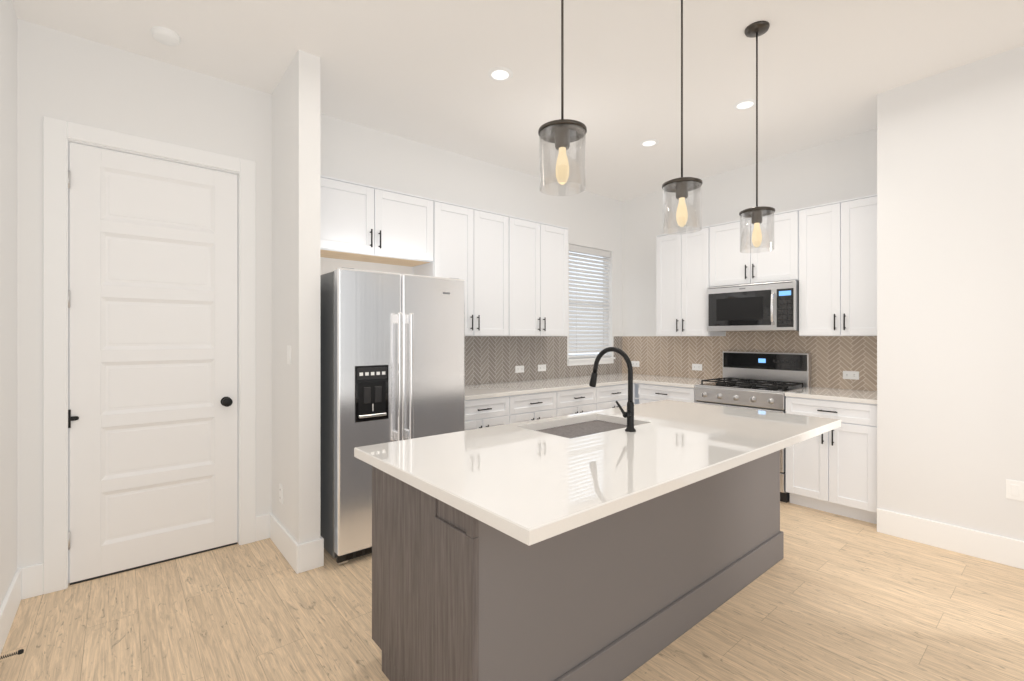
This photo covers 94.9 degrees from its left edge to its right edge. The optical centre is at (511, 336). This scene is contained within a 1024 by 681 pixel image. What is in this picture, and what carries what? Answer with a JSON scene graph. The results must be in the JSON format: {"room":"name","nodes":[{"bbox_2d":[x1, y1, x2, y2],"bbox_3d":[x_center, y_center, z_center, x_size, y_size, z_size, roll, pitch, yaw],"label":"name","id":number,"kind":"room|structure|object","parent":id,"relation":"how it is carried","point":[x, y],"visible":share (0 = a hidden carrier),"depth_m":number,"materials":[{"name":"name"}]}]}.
{"room":"kitchen","nodes":[
{"label":"kitchen","id":0,"kind":"room"},
{"bbox_2d":[0,0,16,606],"bbox_3d":[-0.761,-0.215,0.179,0.120,3.170,6.050,0,0,-40],"label":"wall","id":1,"kind":"structure","parent":0,"point":[8,293],"depth_m":2.25,"materials":[{"name":"white paint"}]},
{"bbox_2d":[0,566,31,654],"bbox_3d":[-0.665,1.288,0.181,0.030,0.165,5.930,0,0,-40],"label":"baseboard","id":2,"kind":"structure","parent":1,"relation":"attached to","point":[26,582],"depth_m":2.29,"materials":[{"name":"white paint"}]},
{"bbox_2d":[0,649,23,659],"bbox_3d":[-2.056,1.300,1.918,0.089,0.028,0.027,0,0,-40],"label":"door stop","id":3,"kind":"object","parent":2,"relation":"attached to","point":[20,651],"visible":1,"depth_m":1.93,"materials":[{"name":"black metal"}]},
{"bbox_2d":[17,18,271,568],"bbox_3d":[-2.246,-0.215,2.997,1.210,3.170,0.420,0,0,-40],"label":"wall","id":4,"kind":"structure","parent":0,"point":[61,75],"depth_m":2.65,"materials":[{"name":"white paint"}]},
{"bbox_2d":[43,116,255,593],"bbox_3d":[-2.146,0.098,2.873,1.011,2.545,0.138,0,0,-40],"label":"door frame","id":5,"kind":"structure","parent":4,"relation":"attached to","point":[59,135],"depth_m":2.57,"materials":[{"name":"white paint"}]},
{"bbox_2d":[68,142,236,584],"bbox_3d":[-2.122,0.147,2.835,0.822,2.444,0.107,0,0,-40],"label":"pantry door","id":6,"kind":"structure","parent":4,"relation":"in","point":[152,306],"depth_m":2.82,"materials":[{"name":"white paint"}]},
{"bbox_2d":[272,50,319,543],"bbox_3d":[-1.458,-0.215,3.091,0.122,3.170,0.825,0,0,-40],"label":"wall","id":7,"kind":"structure","parent":0,"point":[296,273],"depth_m":2.80,"materials":[{"name":"white paint"}]},
{"bbox_2d":[279,484,282,503],"bbox_3d":[-1.490,1.010,3.028,0.008,0.115,0.070,0,0,-40],"label":"outlet","id":8,"kind":"object","parent":7,"relation":"attached to","point":[280,493],"visible":1,"depth_m":3.02,"materials":[{"name":"white plastic"}]},
{"bbox_2d":[260,513,303,573],"bbox_3d":[-1.453,1.288,2.962,0.044,0.165,0.651,0,0,-40],"label":"baseboard","id":9,"kind":"structure","parent":7,"relation":"attached to","point":[270,527],"depth_m":2.93,"materials":[{"name":"white paint"}]},
{"bbox_2d":[287,345,290,364],"bbox_3d":[-1.369,0.110,2.882,0.008,0.115,0.075,0,0,-40],"label":"light switch","id":10,"kind":"object","parent":7,"relation":"attached to","point":[288,354],"visible":1,"depth_m":2.87,"materials":[{"name":"white plastic"}]},
{"bbox_2d":[320,113,621,385],"bbox_3d":[-0.110,-0.215,4.675,3.978,3.170,0.120,0,0,-40],"label":"wall","id":11,"kind":"structure","parent":0,"point":[354,152],"depth_m":4.32,"materials":[{"name":"white paint"}]},
{"bbox_2d":[320,175,435,266],"bbox_3d":[-1.106,-0.844,3.537,0.982,0.497,0.344,0,0,-40],"label":"upper cabinet","id":12,"kind":"object","parent":11,"relation":"attached to","point":[359,222],"depth_m":3.42,"materials":[{"name":"white paint"}]},
{"bbox_2d":[414,200,515,335],"bbox_3d":[-0.407,-0.550,4.120,0.831,1.084,0.344,0,0,-40],"label":"upper cabinet","id":13,"kind":"object","parent":11,"relation":"attached to","point":[512,271],"depth_m":4.02,"materials":[{"name":"white paint"}]},
{"bbox_2d":[516,217,567,335],"bbox_3d":[0.136,-0.550,4.573,0.833,1.084,0.344,0,0,-40],"label":"upper cabinet","id":14,"kind":"object","parent":11,"relation":"attached to","point":[541,248],"depth_m":4.47,"materials":[{"name":"white paint"}]},
{"bbox_2d":[465,336,621,385],"bbox_3d":[0.262,0.221,4.905,2.872,0.457,0.004,0,0,-40],"label":"tile backsplash","id":15,"kind":"structure","parent":11,"relation":"attached to","point":[492,359],"depth_m":4.76,"materials":[{"name":"tile"}]},
{"bbox_2d":[515,366,523,372],"bbox_3d":[0.079,0.325,4.745,0.115,0.070,0.008,0,0,-40],"label":"electrical outlet","id":16,"kind":"object","parent":15,"relation":"attached to","point":[519,369],"visible":1,"depth_m":4.74,"materials":[{"name":"white plastic"}]},
{"bbox_2d":[538,364,545,370],"bbox_3d":[0.317,0.325,4.943,0.115,0.070,0.008,0,0,-40],"label":"electrical outlet","id":17,"kind":"object","parent":15,"relation":"attached to","point":[542,367],"visible":1,"depth_m":4.95,"materials":[{"name":"white plastic"}]},
{"bbox_2d":[567,252,615,365],"bbox_3d":[0.894,-0.360,5.493,0.820,1.360,0.150,0,0,-40],"label":"window","id":18,"kind":"structure","parent":11,"relation":"in","point":[576,354],"depth_m":5.51,"materials":[{"name":"white plastic"}]},
{"bbox_2d":[569,244,610,357],"bbox_3d":[0.894,-0.399,5.493,0.744,1.276,0.060,0,0,-40],"label":"window blinds","id":19,"kind":"object","parent":18,"relation":"attached to","point":[588,338],"visible":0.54,"depth_m":5.49,"materials":[{"name":"white plastic"}]},
{"bbox_2d":[0,501,1023,680],"bbox_3d":[1.255,1.400,1.907,5.430,0.060,6.120,0,0,-40],"label":"floor","id":20,"kind":"structure","parent":0,"point":[831,597],"depth_m":2.25,"materials":[{"name":"brown wood"}]},
{"bbox_2d":[320,267,464,564],"bbox_3d":[-0.911,0.477,3.332,0.900,1.786,0.857,0,0,-40],"label":"refrigerator","id":21,"kind":"object","parent":20,"relation":"on","point":[392,357],"visible":0.75,"depth_m":2.94,"materials":[{"name":"grey metal"}]},
{"bbox_2d":[465,393,516,430],"bbox_3d":[-0.403,0.926,3.944,0.610,0.888,0.620,0,0,-40],"label":"base cabinet","id":22,"kind":"object","parent":20,"relation":"on","point":[480,412],"depth_m":3.73,"materials":[{"name":"white paint"}]},
{"bbox_2d":[465,373,648,396],"bbox_3d":[0.464,0.466,4.661,2.868,0.031,0.630,0,0,-40],"label":"countertop","id":23,"kind":"structure","parent":22,"relation":"on","point":[610,379],"depth_m":4.36,"materials":[{"name":"white stone"}]},
{"bbox_2d":[517,389,564,422],"bbox_3d":[-0.005,0.926,4.276,0.670,0.888,0.620,0,0,-40],"label":"base cabinet","id":24,"kind":"object","parent":20,"relation":"on","point":[548,403],"depth_m":4.09,"materials":[{"name":"white paint"}]},
{"bbox_2d":[362,403,785,680],"bbox_3d":[0.530,0.940,2.467,2.337,0.860,0.796,0,0,-40],"label":"kitchen island","id":25,"kind":"object","parent":20,"relation":"on","point":[619,543],"depth_m":1.83,"materials":[{"name":"grey paint"}]},
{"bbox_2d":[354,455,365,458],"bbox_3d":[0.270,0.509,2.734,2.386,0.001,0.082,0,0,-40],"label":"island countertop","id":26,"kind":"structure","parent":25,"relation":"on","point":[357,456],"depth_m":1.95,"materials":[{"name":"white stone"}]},
{"bbox_2d":[406,419,837,546],"bbox_3d":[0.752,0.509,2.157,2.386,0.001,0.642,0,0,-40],"label":"island countertop","id":27,"kind":"structure","parent":25,"relation":"on","point":[532,518],"depth_m":1.52,"materials":[{"name":"white stone"}]},
{"bbox_2d":[589,347,635,432],"bbox_3d":[0.482,0.260,2.412,0.142,0.419,0.290,0,0,-40],"label":"faucet","id":28,"kind":"object","parent":27,"relation":"on","point":[630,428],"depth_m":2.34,"materials":[{"name":"black metal"}]},
{"bbox_2d":[565,385,604,414],"bbox_3d":[0.416,0.926,4.627,0.671,0.888,0.620,0,0,-40],"label":"base cabinet","id":29,"kind":"object","parent":20,"relation":"on","point":[588,398],"depth_m":4.45,"materials":[{"name":"white paint"}]},
{"bbox_2d":[605,381,627,408],"bbox_3d":[0.836,0.926,4.978,0.669,0.888,0.620,0,0,-40],"label":"base cabinet","id":30,"kind":"object","parent":20,"relation":"on","point":[613,393],"depth_m":4.76,"materials":[{"name":"white paint"}]},
{"bbox_2d":[637,381,696,403],"bbox_3d":[1.714,0.926,4.878,0.670,0.888,0.699,0,0,-40],"label":"base cabinet","id":31,"kind":"object","parent":20,"relation":"on","point":[647,392],"depth_m":4.68,"materials":[{"name":"white paint"}]},
{"bbox_2d":[641,377,712,384],"bbox_3d":[1.740,0.466,4.878,0.630,0.031,0.670,0,0,-40],"label":"countertop","id":32,"kind":"structure","parent":31,"relation":"on","point":[656,380],"depth_m":4.86,"materials":[{"name":"white stone"}]},
{"bbox_2d":[695,351,810,502],"bbox_3d":[2.176,0.757,4.297,0.689,1.225,0.776,0,0,-40],"label":"gas range","id":33,"kind":"object","parent":20,"relation":"on","point":[763,381],"visible":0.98,"depth_m":4.25,"materials":[{"name":"grey metal"}]},
{"bbox_2d":[785,393,876,523],"bbox_3d":[2.656,0.926,3.789,0.619,0.888,0.610,0,0,-40],"label":"base cabinet","id":34,"kind":"object","parent":20,"relation":"on","point":[833,471],"depth_m":3.55,"materials":[{"name":"white paint"}]},
{"bbox_2d":[789,387,876,400],"bbox_3d":[2.652,0.466,3.785,0.630,0.031,0.614,0,0,-40],"label":"countertop","id":35,"kind":"structure","parent":34,"relation":"on","point":[841,394],"depth_m":3.74,"materials":[{"name":"white stone"}]},
{"bbox_2d":[12,0,1023,200],"bbox_3d":[1.255,-1.738,1.907,5.430,0.163,6.120,0,0,-40],"label":"ceiling","id":36,"kind":"structure","parent":0,"point":[418,70],"depth_m":2.88,"materials":[{"name":"white paint"}]},
{"bbox_2d":[151,26,180,45],"bbox_3d":[-1.903,-1.649,2.586,0.132,0.038,0.132,0,0,-40],"label":"smoke detector","id":37,"kind":"object","parent":36,"relation":"attached to","point":[165,36],"visible":0.94,"depth_m":2.56,"materials":[{"name":"white plastic"}]},
{"bbox_2d":[488,67,512,80],"bbox_3d":[-0.076,-1.683,3.015,0.170,0.006,0.170,0,0,-40],"label":"recessed light","id":38,"kind":"object","parent":36,"relation":"in","point":[500,73],"visible":1,"depth_m":3.00,"materials":[{"name":"white plastic"}]},
{"bbox_2d":[538,0,586,195],"bbox_3d":[0.185,-1.120,1.724,0.178,1.156,0.178,0,0,-40],"label":"pendant light","id":39,"kind":"object","parent":36,"relation":"hanging from","point":[562,134],"visible":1,"depth_m":1.71,"materials":[{"name":"clear glass"}]},
{"bbox_2d":[640,139,658,146],"bbox_3d":[1.194,-1.690,4.097,0.170,0.006,0.170,0,0,-40],"label":"recessed light","id":40,"kind":"object","parent":36,"relation":"in","point":[648,142],"visible":1,"depth_m":4.08,"materials":[{"name":"white plastic"}]},
{"bbox_2d":[662,0,702,234],"bbox_3d":[0.785,-1.097,2.173,0.178,1.210,0.178,0,0,-40],"label":"pendant light","id":41,"kind":"object","parent":36,"relation":"hanging from","point":[681,186],"visible":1,"depth_m":2.16,"materials":[{"name":"clear glass"}]},
{"bbox_2d":[734,99,755,109],"bbox_3d":[1.708,-1.701,3.443,0.170,0.006,0.170,0,0,-40],"label":"recessed light","id":42,"kind":"object","parent":36,"relation":"in","point":[745,104],"visible":0.96,"depth_m":3.43,"materials":[{"name":"white plastic"}]},
{"bbox_2d":[739,21,774,252],"bbox_3d":[1.352,-1.091,2.594,0.178,1.227,0.178,0,0,-40],"label":"pendant light","id":43,"kind":"object","parent":36,"relation":"hanging from","point":[756,214],"visible":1,"depth_m":2.58,"materials":[{"name":"clear glass"}]},
{"bbox_2d":[622,129,876,391],"bbox_3d":[2.276,-0.215,4.826,0.120,3.170,2.705,0,0,-40],"label":"wall","id":44,"kind":"structure","parent":0,"point":[839,170],"depth_m":4.71,"materials":[{"name":"white paint"}]},
{"bbox_2d":[656,224,724,335],"bbox_3d":[1.892,-0.550,4.919,0.344,1.084,0.654,0,0,-40],"label":"upper cabinet","id":45,"kind":"object","parent":44,"relation":"attached to","point":[685,262],"depth_m":4.80,"materials":[{"name":"white paint"}]},
{"bbox_2d":[622,331,876,391],"bbox_3d":[2.230,0.255,4.785,0.004,0.630,2.702,0,0,-40],"label":"tile backsplash","id":46,"kind":"structure","parent":44,"relation":"attached to","point":[833,358],"depth_m":4.60,"materials":[{"name":"beige tile"}]},
{"bbox_2d":[631,361,638,366],"bbox_3d":[1.486,0.325,5.668,0.008,0.070,0.115,0,0,-40],"label":"electrical outlet","id":47,"kind":"object","parent":46,"relation":"attached to","point":[635,363],"visible":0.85,"depth_m":5.66,"materials":[{"name":"white plastic"}]},
{"bbox_2d":[692,364,701,370],"bbox_3d":[1.992,0.325,5.061,0.008,0.070,0.115,0,0,-40],"label":"electrical outlet","id":48,"kind":"object","parent":46,"relation":"attached to","point":[698,367],"visible":1,"depth_m":5.06,"materials":[{"name":"white plastic"}]},
{"bbox_2d":[843,371,858,379],"bbox_3d":[2.881,0.325,3.997,0.008,0.070,0.115,0,0,-40],"label":"electrical outlet","id":49,"kind":"object","parent":46,"relation":"attached to","point":[854,375],"visible":1,"depth_m":3.99,"materials":[{"name":"white plastic"}]},
{"bbox_2d":[716,208,799,286],"bbox_3d":[2.315,-0.789,4.413,0.344,0.607,0.786,0,0,-40],"label":"upper cabinet","id":50,"kind":"object","parent":44,"relation":"attached to","point":[733,267],"depth_m":4.24,"materials":[{"name":"white paint"}]},
{"bbox_2d":[707,280,798,331],"bbox_3d":[2.272,-0.268,4.376,0.456,0.425,0.780,0,0,-40],"label":"over-the-range microwave","id":51,"kind":"object","parent":50,"relation":"attached to","point":[771,306],"visible":0.98,"depth_m":4.21,"materials":[{"name":"grey metal"}]},
{"bbox_2d":[799,194,876,335],"bbox_3d":[2.742,-0.550,3.901,0.344,1.084,0.670,0,0,-40],"label":"upper cabinet","id":52,"kind":"object","parent":44,"relation":"attached to","point":[825,255],"depth_m":3.77,"materials":[{"name":"white paint"}]},
{"bbox_2d":[877,45,1023,540],"bbox_3d":[3.937,-0.215,2.305,0.800,3.170,3.295,0,0,-40],"label":"wall","id":53,"kind":"structure","parent":0,"point":[950,297],"depth_m":3.01,"materials":[{"name":"white paint"}]},
{"bbox_2d":[877,508,1023,569],"bbox_3d":[3.624,1.288,2.043,0.016,0.165,3.295,0,0,-40],"label":"baseboard","id":54,"kind":"structure","parent":53,"relation":"attached to","point":[987,546],"depth_m":3.00,"materials":[{"name":"white paint"}]},
{"bbox_2d":[1006,479,1023,500],"bbox_3d":[2.997,0.913,2.800,0.008,0.115,0.075,0,0,-40],"label":"outlet","id":55,"kind":"object","parent":53,"relation":"attached to","point":[1014,490],"visible":1,"depth_m":2.80,"materials":[{"name":"white plastic"}]}
]}

